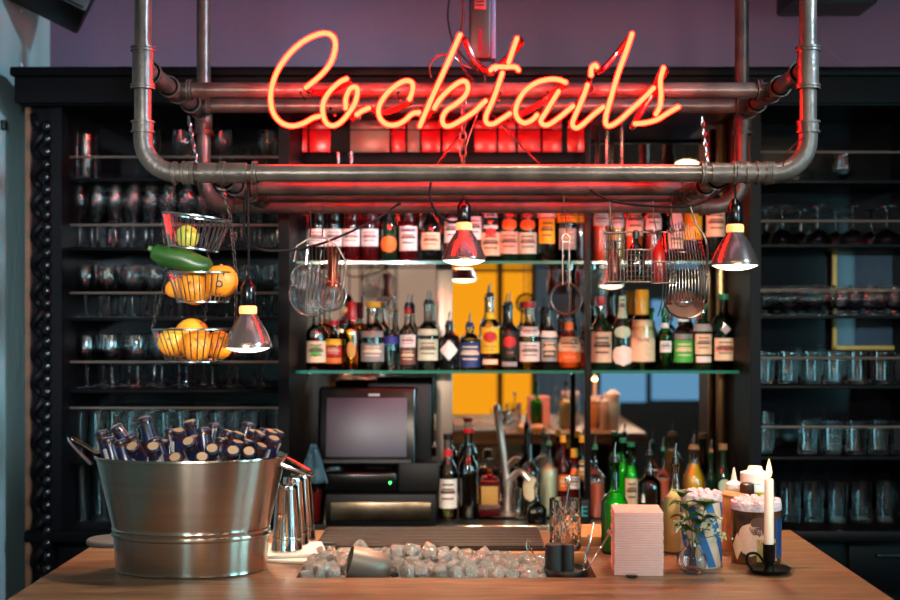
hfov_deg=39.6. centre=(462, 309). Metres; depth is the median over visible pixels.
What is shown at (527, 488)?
bottle
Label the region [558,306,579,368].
bottle
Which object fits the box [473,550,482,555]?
ice cube
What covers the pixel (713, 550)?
tin
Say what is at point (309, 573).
ice cube
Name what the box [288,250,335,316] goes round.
strainer
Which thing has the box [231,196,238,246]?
champagne flute
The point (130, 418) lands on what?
glass
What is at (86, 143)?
glass
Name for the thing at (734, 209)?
socket
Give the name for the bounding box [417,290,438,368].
bottle
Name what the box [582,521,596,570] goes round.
spoon
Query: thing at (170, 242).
fruit basket
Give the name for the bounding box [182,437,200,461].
beer bottle
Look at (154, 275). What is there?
wine glass
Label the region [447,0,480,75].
wire
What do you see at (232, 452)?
beer bottle
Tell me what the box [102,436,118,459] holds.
beer bottle
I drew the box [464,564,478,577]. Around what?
ice cube
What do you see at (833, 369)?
glass
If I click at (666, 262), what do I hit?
basket
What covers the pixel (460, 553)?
ice cube
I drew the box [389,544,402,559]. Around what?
ice cube
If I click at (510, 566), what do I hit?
ice cube
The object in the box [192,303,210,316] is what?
wine glass
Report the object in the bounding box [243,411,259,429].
glass
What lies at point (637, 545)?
napkin stack
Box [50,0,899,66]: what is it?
wall
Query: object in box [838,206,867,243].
coupe glass
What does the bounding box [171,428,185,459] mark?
beer bottle
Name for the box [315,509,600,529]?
countertop
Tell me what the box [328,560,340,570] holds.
ice cube
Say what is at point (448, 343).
bottle
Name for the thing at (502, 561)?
ice cube
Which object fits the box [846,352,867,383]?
glass
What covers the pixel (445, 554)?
ice cube
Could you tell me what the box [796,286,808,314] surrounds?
glass
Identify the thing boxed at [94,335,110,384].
wine glass
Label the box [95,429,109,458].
beer bottle
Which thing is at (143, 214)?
champagne flute
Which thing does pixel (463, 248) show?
hanging lamp
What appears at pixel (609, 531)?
spoon
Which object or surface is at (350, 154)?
chrome rod
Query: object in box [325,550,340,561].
ice cube
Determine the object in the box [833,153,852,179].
goblet
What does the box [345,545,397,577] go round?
ice scoop
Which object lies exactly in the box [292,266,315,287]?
bowl
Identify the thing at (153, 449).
beer bottle
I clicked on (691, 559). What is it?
bud vase
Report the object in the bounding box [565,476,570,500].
spoon
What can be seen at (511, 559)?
ice cube
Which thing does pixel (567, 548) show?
black muddler
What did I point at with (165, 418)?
glass
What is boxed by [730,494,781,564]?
tin
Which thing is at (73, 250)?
shelf
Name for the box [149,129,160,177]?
wine glass
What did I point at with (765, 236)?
coupe glass
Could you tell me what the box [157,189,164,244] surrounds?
champagne flute
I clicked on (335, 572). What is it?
ice cube
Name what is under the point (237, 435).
beer bottle
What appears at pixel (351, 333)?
bottle
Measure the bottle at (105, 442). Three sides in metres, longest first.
0.219 x 0.061 x 0.060 m
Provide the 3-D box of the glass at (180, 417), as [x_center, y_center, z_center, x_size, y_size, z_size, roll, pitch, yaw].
[-0.960,0.427,4.282,0.058,0.155,0.058,0,0,31]
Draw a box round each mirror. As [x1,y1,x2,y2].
[306,125,715,508]
[831,252,893,349]
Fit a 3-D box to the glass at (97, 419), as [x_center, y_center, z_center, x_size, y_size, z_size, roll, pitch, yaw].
[-1.251,0.427,4.281,0.058,0.155,0.058,0,0,30]
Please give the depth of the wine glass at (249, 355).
4.42 m
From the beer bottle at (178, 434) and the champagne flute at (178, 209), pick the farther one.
the champagne flute at (178, 209)
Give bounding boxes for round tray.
[86,534,113,547]
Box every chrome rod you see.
[335,152,340,163]
[348,152,353,163]
[604,119,609,163]
[619,120,624,163]
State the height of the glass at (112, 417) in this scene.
0.155 m
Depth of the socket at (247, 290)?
3.13 m
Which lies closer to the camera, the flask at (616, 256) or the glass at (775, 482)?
the flask at (616, 256)
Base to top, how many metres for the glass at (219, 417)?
0.155 m
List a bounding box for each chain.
[187,115,197,163]
[459,99,466,163]
[701,115,709,163]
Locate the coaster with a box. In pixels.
[625,574,637,577]
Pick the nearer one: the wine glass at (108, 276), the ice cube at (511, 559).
the ice cube at (511, 559)
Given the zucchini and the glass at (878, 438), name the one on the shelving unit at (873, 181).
the glass at (878, 438)
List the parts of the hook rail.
rail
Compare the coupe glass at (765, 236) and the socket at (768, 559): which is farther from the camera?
the coupe glass at (765, 236)
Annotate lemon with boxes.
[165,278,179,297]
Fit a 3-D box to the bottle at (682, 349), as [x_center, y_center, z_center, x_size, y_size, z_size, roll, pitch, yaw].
[0.771,0.113,4.379,0.068,0.187,0.070,0,0,0]
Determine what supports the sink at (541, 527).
in the countertop at (871, 551)
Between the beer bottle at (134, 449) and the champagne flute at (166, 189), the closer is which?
the beer bottle at (134, 449)
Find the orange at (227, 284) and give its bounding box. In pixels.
[204,264,237,296]
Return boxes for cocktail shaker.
[271,483,302,552]
[283,475,308,545]
[291,472,315,540]
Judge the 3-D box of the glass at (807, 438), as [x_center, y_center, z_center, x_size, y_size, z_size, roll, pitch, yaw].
[1.180,0.436,4.281,0.072,0.108,0.072,0,0,-5]
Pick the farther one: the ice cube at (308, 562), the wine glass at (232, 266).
the wine glass at (232, 266)
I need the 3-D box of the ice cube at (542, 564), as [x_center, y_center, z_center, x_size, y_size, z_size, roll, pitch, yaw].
[0.176,0.591,2.847,0.036,0.040,0.036,0,0,8]
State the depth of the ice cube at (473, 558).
2.80 m
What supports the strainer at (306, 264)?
in the basket at (310, 237)
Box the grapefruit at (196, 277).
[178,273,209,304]
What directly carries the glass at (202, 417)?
on the shelving unit at (117, 161)
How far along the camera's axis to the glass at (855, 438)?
4.25 m
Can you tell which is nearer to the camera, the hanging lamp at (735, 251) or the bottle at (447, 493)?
the hanging lamp at (735, 251)
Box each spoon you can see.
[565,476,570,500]
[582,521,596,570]
[588,530,611,569]
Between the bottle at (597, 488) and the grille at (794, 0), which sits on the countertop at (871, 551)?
the bottle at (597, 488)
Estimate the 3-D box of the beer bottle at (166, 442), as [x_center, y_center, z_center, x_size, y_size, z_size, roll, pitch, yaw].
[-0.680,0.407,2.837,0.062,0.226,0.062,-1,1,-7]
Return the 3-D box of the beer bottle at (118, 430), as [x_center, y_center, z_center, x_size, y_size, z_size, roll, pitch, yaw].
[-0.712,0.356,2.817,0.161,0.207,0.063,0,0,-16]
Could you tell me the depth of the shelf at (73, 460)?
4.19 m
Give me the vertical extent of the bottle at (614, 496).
0.262 m
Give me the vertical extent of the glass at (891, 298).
0.102 m
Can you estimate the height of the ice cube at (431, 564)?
0.046 m
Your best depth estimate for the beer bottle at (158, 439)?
2.74 m
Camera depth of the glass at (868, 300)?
4.24 m
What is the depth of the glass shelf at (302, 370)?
4.26 m
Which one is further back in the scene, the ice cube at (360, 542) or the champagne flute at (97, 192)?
the champagne flute at (97, 192)
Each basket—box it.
[151,183,238,362]
[292,205,346,299]
[603,232,624,282]
[624,249,651,282]
[651,261,674,283]
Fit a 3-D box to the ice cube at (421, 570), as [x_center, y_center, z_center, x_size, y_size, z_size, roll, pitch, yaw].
[-0.089,0.570,2.708,0.030,0.040,0.039,0,0,5]
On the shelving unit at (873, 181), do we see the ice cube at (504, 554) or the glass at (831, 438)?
the glass at (831, 438)
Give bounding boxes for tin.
[680,487,722,568]
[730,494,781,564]
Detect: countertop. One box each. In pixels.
[7,530,892,599]
[24,509,899,599]
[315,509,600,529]
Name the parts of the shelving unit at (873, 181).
panel, rail, rail, rail, rail, rail, panel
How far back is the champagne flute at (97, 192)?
4.26 m
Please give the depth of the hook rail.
3.35 m
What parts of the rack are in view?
long handle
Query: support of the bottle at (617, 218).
on the glass shelf at (594, 264)
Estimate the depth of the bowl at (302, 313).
3.35 m
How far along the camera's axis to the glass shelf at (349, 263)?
4.31 m
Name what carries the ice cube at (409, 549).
on the ice cube
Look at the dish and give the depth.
2.70 m
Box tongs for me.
[526,539,543,571]
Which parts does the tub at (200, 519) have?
handle, handle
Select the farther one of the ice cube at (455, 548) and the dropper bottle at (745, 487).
the dropper bottle at (745, 487)
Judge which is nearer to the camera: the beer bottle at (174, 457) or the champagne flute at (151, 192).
the beer bottle at (174, 457)
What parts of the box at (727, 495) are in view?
box lid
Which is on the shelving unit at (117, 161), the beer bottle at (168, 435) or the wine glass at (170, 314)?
the wine glass at (170, 314)
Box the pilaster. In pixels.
[716,123,725,471]
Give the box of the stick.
[584,535,589,569]
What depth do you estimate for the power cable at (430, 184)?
3.41 m
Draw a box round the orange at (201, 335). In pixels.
[181,331,212,360]
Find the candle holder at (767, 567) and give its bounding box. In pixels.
[745,542,791,575]
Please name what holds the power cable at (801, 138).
attached to the frame
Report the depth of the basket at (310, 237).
3.32 m
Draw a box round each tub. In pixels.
[67,436,314,578]
[312,483,325,523]
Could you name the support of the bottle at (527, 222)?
on the glass shelf at (349, 263)
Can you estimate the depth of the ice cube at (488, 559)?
2.80 m
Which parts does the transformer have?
rating plate, mounting plate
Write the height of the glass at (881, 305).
0.102 m
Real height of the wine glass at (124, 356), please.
0.178 m
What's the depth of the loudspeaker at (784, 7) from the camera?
4.32 m
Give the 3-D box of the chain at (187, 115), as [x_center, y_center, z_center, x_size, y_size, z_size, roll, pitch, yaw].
[-0.798,-0.497,3.700,0.037,0.160,0.012,0,0,0]
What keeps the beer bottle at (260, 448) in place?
in the tub at (200, 519)
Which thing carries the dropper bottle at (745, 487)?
on the countertop at (91, 574)
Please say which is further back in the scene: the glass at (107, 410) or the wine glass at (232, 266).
the glass at (107, 410)
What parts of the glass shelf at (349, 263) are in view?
pane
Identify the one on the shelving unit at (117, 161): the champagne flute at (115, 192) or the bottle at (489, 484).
the champagne flute at (115, 192)
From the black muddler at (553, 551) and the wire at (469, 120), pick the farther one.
the wire at (469, 120)
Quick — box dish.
[544,563,587,577]
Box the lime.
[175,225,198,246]
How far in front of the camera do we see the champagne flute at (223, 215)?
4.26 m
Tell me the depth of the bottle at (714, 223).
4.35 m
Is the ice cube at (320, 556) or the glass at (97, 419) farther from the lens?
the glass at (97, 419)
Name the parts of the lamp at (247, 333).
cord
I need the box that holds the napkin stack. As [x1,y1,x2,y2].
[610,504,663,575]
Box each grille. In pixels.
[69,0,86,6]
[794,0,874,0]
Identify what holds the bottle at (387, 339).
on the glass shelf at (302, 370)
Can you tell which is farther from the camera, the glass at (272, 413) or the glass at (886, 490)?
the glass at (272, 413)
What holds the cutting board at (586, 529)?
on the countertop at (91, 574)
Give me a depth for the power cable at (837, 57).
4.50 m
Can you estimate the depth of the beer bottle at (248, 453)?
2.71 m
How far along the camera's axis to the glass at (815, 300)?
4.25 m
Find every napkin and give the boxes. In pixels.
[267,557,306,563]
[268,541,324,558]
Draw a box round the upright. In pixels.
[584,113,590,521]
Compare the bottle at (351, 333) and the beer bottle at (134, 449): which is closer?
the beer bottle at (134, 449)
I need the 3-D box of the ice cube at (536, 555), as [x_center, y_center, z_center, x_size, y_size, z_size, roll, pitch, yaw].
[0.174,0.589,2.920,0.040,0.037,0.033,0,0,-34]
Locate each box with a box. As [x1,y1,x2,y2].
[581,498,589,522]
[721,490,749,551]
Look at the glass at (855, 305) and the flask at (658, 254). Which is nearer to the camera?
the flask at (658, 254)
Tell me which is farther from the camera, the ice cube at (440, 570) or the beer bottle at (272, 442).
the beer bottle at (272, 442)
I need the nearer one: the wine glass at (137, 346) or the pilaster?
the wine glass at (137, 346)
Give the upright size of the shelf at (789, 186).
0.012 m
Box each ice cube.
[300,569,314,577]
[303,558,315,569]
[306,562,317,569]
[313,562,330,577]
[314,553,328,561]
[317,559,327,562]
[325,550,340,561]
[326,567,340,577]
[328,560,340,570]
[337,547,350,551]
[337,560,346,575]
[340,552,348,560]
[353,539,368,547]
[382,548,392,558]
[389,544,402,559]
[392,556,404,569]
[396,561,409,575]
[400,564,415,577]
[402,543,419,555]
[405,556,419,563]
[413,561,424,564]
[415,564,428,577]
[421,542,435,550]
[421,558,430,563]
[422,546,437,561]
[428,561,436,577]
[434,563,447,577]
[435,558,446,563]
[436,548,451,561]
[438,546,448,550]
[447,559,459,565]
[447,565,465,577]
[451,546,459,552]
[455,561,469,566]
[456,550,467,557]
[458,556,470,560]
[460,548,473,554]
[463,557,476,565]
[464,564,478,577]
[468,555,479,564]
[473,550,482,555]
[476,555,485,560]
[477,568,489,577]
[480,546,490,553]
[480,557,492,561]
[480,561,495,574]
[487,552,502,563]
[489,567,505,577]
[497,558,509,566]
[500,551,510,558]
[501,566,511,571]
[505,555,519,562]
[505,563,518,569]
[505,571,518,577]
[511,568,525,577]
[512,554,524,563]
[513,561,520,566]
[518,551,529,557]
[519,563,536,569]
[520,568,537,577]
[521,559,532,564]
[525,557,535,562]
[532,554,544,557]
[535,561,544,568]
[535,573,546,577]
[536,557,544,562]
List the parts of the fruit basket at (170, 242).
chain, chain, chain, chain, chain, chain, chain, chain, chain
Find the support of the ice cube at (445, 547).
on the ice cube
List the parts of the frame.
rail, rail, rail, rail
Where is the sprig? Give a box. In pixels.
[668,489,732,544]
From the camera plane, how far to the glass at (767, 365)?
4.25 m
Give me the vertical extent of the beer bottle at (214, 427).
0.228 m
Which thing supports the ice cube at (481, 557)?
on the ice cube
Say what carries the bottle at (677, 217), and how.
on the glass shelf at (594, 264)
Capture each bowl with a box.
[291,275,332,314]
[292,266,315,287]
[552,285,579,312]
[664,289,703,318]
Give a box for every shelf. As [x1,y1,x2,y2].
[70,178,216,188]
[70,247,277,254]
[70,317,277,320]
[70,384,277,392]
[70,454,96,463]
[296,367,583,373]
[297,261,583,268]
[591,261,713,268]
[591,367,738,373]
[761,180,899,192]
[761,244,899,251]
[761,315,899,318]
[761,380,899,388]
[761,446,899,459]
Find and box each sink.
[455,525,548,529]
[478,510,549,519]
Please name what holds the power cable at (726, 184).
hanging from the frame
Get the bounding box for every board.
[318,527,544,550]
[581,524,600,545]
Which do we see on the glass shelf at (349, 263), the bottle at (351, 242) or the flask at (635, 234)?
the bottle at (351, 242)
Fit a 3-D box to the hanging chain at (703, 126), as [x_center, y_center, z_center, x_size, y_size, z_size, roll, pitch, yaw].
[0.720,-0.482,3.700,0.032,0.190,0.012,0,0,0]
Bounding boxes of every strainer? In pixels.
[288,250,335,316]
[290,245,317,289]
[315,281,346,311]
[549,196,582,315]
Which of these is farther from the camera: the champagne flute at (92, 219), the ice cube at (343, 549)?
the champagne flute at (92, 219)
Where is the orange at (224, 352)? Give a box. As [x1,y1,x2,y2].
[209,331,231,358]
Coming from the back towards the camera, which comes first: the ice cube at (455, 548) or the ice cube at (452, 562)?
the ice cube at (455, 548)
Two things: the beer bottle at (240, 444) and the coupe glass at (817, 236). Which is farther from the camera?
the coupe glass at (817, 236)
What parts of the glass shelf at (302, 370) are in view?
pane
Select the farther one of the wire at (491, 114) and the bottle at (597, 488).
the bottle at (597, 488)
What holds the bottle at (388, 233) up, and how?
on the glass shelf at (349, 263)
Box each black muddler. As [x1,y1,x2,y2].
[545,543,561,571]
[562,543,573,571]
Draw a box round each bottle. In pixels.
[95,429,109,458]
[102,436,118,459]
[103,440,114,445]
[110,423,128,440]
[114,438,132,460]
[124,432,147,455]
[126,441,147,460]
[138,415,156,453]
[146,442,164,461]
[148,436,168,461]
[162,439,169,454]
[164,428,172,455]
[168,452,183,461]
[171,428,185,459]
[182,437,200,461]
[183,419,197,436]
[190,434,197,445]
[194,452,208,461]
[196,427,210,451]
[197,431,209,434]
[205,444,219,460]
[207,423,220,443]
[209,427,219,430]
[215,437,228,456]
[215,442,227,445]
[220,431,244,460]
[221,429,232,442]
[225,445,239,460]
[230,439,244,459]
[240,421,254,437]
[241,438,253,456]
[241,446,255,459]
[242,425,253,428]
[246,429,255,438]
[250,430,265,447]
[254,442,267,458]
[263,429,277,443]
[265,435,279,457]
[273,428,283,453]
[306,303,327,368]
[309,213,324,260]
[325,213,342,260]
[326,320,341,368]
[343,213,359,260]
[343,302,360,368]
[360,302,384,368]
[361,213,378,260]
[380,213,396,260]
[383,299,397,368]
[399,213,417,260]
[399,293,415,368]
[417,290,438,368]
[421,213,440,260]
[438,433,456,519]
[439,311,458,368]
[444,213,456,251]
[458,428,477,519]
[460,313,479,368]
[471,213,481,244]
[479,458,499,516]
[480,283,498,368]
[481,213,499,260]
[500,213,517,260]
[500,292,518,368]
[518,213,536,260]
[519,301,539,368]
[521,419,538,514]
[527,473,546,523]
[537,213,555,260]
[539,431,557,516]
[540,301,557,368]
[556,213,577,260]
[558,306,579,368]
[558,435,567,496]
[568,448,579,497]
[577,213,583,260]
[577,435,583,497]
[579,317,583,367]
[591,296,611,368]
[591,435,604,518]
[592,213,608,260]
[601,442,627,554]
[610,213,623,260]
[612,290,631,368]
[619,438,626,494]
[624,442,637,504]
[625,213,642,260]
[630,290,654,368]
[637,441,661,507]
[644,213,661,259]
[655,437,670,502]
[657,308,672,368]
[661,443,679,554]
[667,213,683,260]
[673,318,692,368]
[682,435,705,489]
[684,213,701,260]
[693,304,711,368]
[705,191,724,260]
[706,439,715,489]
[712,294,732,368]
[715,443,730,490]
[726,467,740,491]
[726,488,739,491]
[739,482,754,494]
[740,465,767,491]
[754,484,763,491]
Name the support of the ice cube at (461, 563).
on the ice cube
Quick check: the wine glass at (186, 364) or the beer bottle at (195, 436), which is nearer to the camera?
the beer bottle at (195, 436)
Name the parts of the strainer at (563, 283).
handle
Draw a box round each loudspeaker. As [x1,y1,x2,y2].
[9,0,93,32]
[777,0,876,15]
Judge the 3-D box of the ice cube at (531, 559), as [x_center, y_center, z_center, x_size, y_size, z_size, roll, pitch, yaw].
[0.154,0.588,2.884,0.029,0.032,0.031,0,0,8]
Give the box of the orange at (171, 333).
[157,328,183,355]
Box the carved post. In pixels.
[25,107,59,587]
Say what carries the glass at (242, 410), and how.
on the shelving unit at (117, 161)
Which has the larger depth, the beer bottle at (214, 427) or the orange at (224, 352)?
the orange at (224, 352)
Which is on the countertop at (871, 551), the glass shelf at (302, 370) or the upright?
the upright
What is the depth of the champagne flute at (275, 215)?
4.27 m
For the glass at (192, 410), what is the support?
on the shelving unit at (117, 161)
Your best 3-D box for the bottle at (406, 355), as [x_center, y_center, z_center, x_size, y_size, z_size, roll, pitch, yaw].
[-0.193,0.074,4.379,0.060,0.265,0.061,0,0,0]
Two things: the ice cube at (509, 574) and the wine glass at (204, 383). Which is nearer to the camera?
the ice cube at (509, 574)
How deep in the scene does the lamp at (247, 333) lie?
3.12 m
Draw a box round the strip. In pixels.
[436,266,451,510]
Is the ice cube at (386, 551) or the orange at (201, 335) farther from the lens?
the orange at (201, 335)
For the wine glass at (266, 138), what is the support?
on the shelving unit at (117, 161)
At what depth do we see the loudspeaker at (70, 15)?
4.15 m
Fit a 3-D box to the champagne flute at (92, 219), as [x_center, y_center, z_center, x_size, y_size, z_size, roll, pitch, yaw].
[-1.312,-0.319,4.424,0.062,0.215,0.061,0,0,13]
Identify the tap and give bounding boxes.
[496,411,531,516]
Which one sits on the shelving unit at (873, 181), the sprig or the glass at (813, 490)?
the glass at (813, 490)
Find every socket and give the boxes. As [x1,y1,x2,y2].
[0,120,7,129]
[240,279,255,305]
[457,199,470,222]
[727,198,742,223]
[762,542,775,571]
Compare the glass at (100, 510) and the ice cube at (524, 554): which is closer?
the ice cube at (524, 554)
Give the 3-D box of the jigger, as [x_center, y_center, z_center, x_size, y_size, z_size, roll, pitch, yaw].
[-0.349,-0.115,3.360,0.044,0.105,0.044,0,0,0]
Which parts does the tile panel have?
rail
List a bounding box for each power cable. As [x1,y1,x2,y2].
[243,190,400,251]
[429,182,456,222]
[590,183,728,207]
[782,138,805,165]
[819,16,845,64]
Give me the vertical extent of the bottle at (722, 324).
0.264 m
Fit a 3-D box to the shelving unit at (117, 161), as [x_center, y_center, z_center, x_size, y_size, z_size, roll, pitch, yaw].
[-0.961,0.040,4.332,0.783,1.424,0.465,0,0,0]
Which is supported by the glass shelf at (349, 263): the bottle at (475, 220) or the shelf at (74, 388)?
the bottle at (475, 220)
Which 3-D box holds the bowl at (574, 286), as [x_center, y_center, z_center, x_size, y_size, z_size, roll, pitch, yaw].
[0.284,-0.030,3.456,0.087,0.086,0.021,0,0,0]
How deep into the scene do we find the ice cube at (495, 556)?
2.84 m
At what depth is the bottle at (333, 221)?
4.36 m
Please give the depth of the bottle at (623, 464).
4.41 m
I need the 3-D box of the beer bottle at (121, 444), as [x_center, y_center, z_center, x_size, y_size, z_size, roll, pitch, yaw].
[-0.704,0.392,2.716,0.112,0.226,0.063,0,0,7]
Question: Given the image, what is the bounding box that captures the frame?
[130,0,820,215]
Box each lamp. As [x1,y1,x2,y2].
[224,182,271,351]
[442,196,485,264]
[711,185,758,269]
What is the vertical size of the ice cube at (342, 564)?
0.036 m
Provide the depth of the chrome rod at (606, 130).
4.39 m
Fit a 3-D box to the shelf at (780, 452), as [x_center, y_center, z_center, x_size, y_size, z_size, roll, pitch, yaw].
[1.263,0.497,4.350,0.568,0.012,0.340,0,0,0]
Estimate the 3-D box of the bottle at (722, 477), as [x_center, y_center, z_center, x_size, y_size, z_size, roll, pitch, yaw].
[0.907,0.594,4.360,0.052,0.256,0.053,0,0,0]
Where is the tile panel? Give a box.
[302,120,583,163]
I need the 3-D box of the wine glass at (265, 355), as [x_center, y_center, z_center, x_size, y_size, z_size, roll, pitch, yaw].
[-0.688,0.177,4.277,0.074,0.178,0.073,0,0,-19]
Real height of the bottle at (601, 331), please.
0.254 m
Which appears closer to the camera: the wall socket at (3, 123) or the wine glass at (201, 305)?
the wall socket at (3, 123)
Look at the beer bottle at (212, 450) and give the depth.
2.69 m
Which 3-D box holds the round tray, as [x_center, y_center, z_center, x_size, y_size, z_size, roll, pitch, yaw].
[-0.864,0.569,3.080,0.124,0.013,0.124,0,0,0]
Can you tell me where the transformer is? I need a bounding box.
[469,0,495,62]
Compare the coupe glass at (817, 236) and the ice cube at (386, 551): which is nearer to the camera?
the ice cube at (386, 551)
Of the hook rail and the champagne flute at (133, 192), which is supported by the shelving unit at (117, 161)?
the champagne flute at (133, 192)
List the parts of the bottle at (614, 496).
pourer spout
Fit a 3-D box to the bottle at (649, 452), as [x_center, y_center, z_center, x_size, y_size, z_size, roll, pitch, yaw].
[0.630,0.581,4.220,0.081,0.281,0.081,0,0,0]
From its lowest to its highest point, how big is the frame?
2.134 m
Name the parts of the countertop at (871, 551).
cabinet door, drawer, drawer, drawer handle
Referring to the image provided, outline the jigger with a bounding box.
[325,247,340,286]
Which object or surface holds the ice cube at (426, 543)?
on the ice cube
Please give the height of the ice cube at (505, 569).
0.042 m
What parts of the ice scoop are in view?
handle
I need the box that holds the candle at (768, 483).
[764,460,773,544]
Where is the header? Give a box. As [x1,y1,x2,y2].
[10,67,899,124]
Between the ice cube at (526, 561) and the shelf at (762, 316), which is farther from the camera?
the shelf at (762, 316)
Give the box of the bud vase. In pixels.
[676,538,707,573]
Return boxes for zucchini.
[148,244,212,274]
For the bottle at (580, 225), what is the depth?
4.41 m
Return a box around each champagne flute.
[76,185,87,246]
[89,189,95,246]
[90,185,105,246]
[104,189,113,246]
[108,185,123,246]
[122,189,131,246]
[126,185,141,246]
[140,189,149,246]
[144,185,159,246]
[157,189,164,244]
[162,185,176,234]
[176,189,185,223]
[180,185,195,223]
[194,189,202,246]
[198,194,212,235]
[211,189,220,245]
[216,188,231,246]
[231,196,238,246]
[234,196,245,246]
[250,213,256,246]
[254,213,264,246]
[266,213,274,246]
[272,213,277,246]
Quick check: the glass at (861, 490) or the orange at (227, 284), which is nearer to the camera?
the orange at (227, 284)
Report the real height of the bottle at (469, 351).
0.195 m
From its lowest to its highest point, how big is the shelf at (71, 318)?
0.012 m
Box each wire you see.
[429,50,509,77]
[436,116,472,163]
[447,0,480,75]
[458,0,474,81]
[464,61,485,154]
[490,112,540,163]
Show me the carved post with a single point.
(41, 558)
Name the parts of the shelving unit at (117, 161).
panel, rail, rail, rail, rail, rail, panel, panel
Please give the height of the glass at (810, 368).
0.108 m
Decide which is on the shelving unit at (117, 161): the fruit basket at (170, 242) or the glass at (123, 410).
the glass at (123, 410)
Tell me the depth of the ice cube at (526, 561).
2.85 m
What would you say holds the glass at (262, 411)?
on the shelving unit at (117, 161)
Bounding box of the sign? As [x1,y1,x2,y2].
[268,31,680,130]
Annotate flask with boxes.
[608,241,619,280]
[628,230,642,279]
[652,230,664,281]
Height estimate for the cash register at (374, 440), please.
0.470 m
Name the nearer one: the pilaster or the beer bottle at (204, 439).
the beer bottle at (204, 439)
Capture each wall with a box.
[0,0,49,599]
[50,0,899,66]
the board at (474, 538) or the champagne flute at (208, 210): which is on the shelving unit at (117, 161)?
the champagne flute at (208, 210)
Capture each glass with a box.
[75,465,90,521]
[76,134,77,177]
[76,265,96,316]
[76,411,88,457]
[77,134,96,177]
[77,335,97,387]
[89,411,105,457]
[92,465,109,521]
[93,266,103,316]
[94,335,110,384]
[94,409,110,411]
[97,265,119,316]
[101,335,122,387]
[106,411,122,440]
[112,409,128,426]
[117,266,127,316]
[120,335,135,384]
[121,265,143,316]
[123,411,139,439]
[126,335,148,387]
[129,409,145,411]
[140,266,150,316]
[140,411,156,445]
[144,265,165,316]
[145,335,160,385]
[146,409,162,435]
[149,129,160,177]
[151,335,171,387]
[157,411,173,438]
[163,268,174,316]
[164,409,180,411]
[168,268,188,316]
[170,356,185,385]
[172,128,193,160]
[174,411,190,437]
[177,357,195,387]
[181,409,196,418]
[189,305,196,316]
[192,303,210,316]
[192,411,208,427]
[195,363,210,385]
[198,409,214,423]
[203,356,221,387]
[209,411,225,436]
[211,297,221,316]
[212,128,232,160]
[215,409,230,411]
[216,265,235,316]
[220,357,235,384]
[226,411,242,431]
[228,351,247,387]
[233,409,249,411]
[235,266,240,316]
[237,265,258,287]
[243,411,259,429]
[245,352,263,384]
[250,409,266,427]
[252,335,272,387]
[256,128,276,163]
[256,266,267,316]
[261,265,277,316]
[268,409,277,428]
[270,335,277,384]
[549,496,580,550]
[761,209,775,243]
[761,352,774,383]
[761,412,765,453]
[761,412,774,453]
[768,206,796,243]
[774,481,776,496]
[777,352,798,383]
[780,480,801,523]
[791,209,809,243]
[796,286,808,314]
[797,421,818,453]
[800,352,821,383]
[803,206,832,243]
[803,480,823,522]
[821,421,842,453]
[823,352,843,383]
[826,209,844,243]
[827,480,848,523]
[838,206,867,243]
[845,421,866,453]
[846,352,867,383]
[851,480,872,522]
[861,209,879,243]
[868,421,888,453]
[870,352,891,383]
[872,206,899,243]
[875,480,897,522]
[891,421,899,453]
[893,352,899,383]
[899,480,899,515]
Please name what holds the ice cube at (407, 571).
on the ice cube
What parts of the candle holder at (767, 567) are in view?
ring handle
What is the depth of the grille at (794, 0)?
4.24 m
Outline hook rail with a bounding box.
[603,201,675,233]
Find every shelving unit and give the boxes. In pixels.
[51,107,305,529]
[725,112,899,512]
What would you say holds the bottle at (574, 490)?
on the countertop at (871, 551)
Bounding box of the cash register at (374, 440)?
[318,383,439,525]

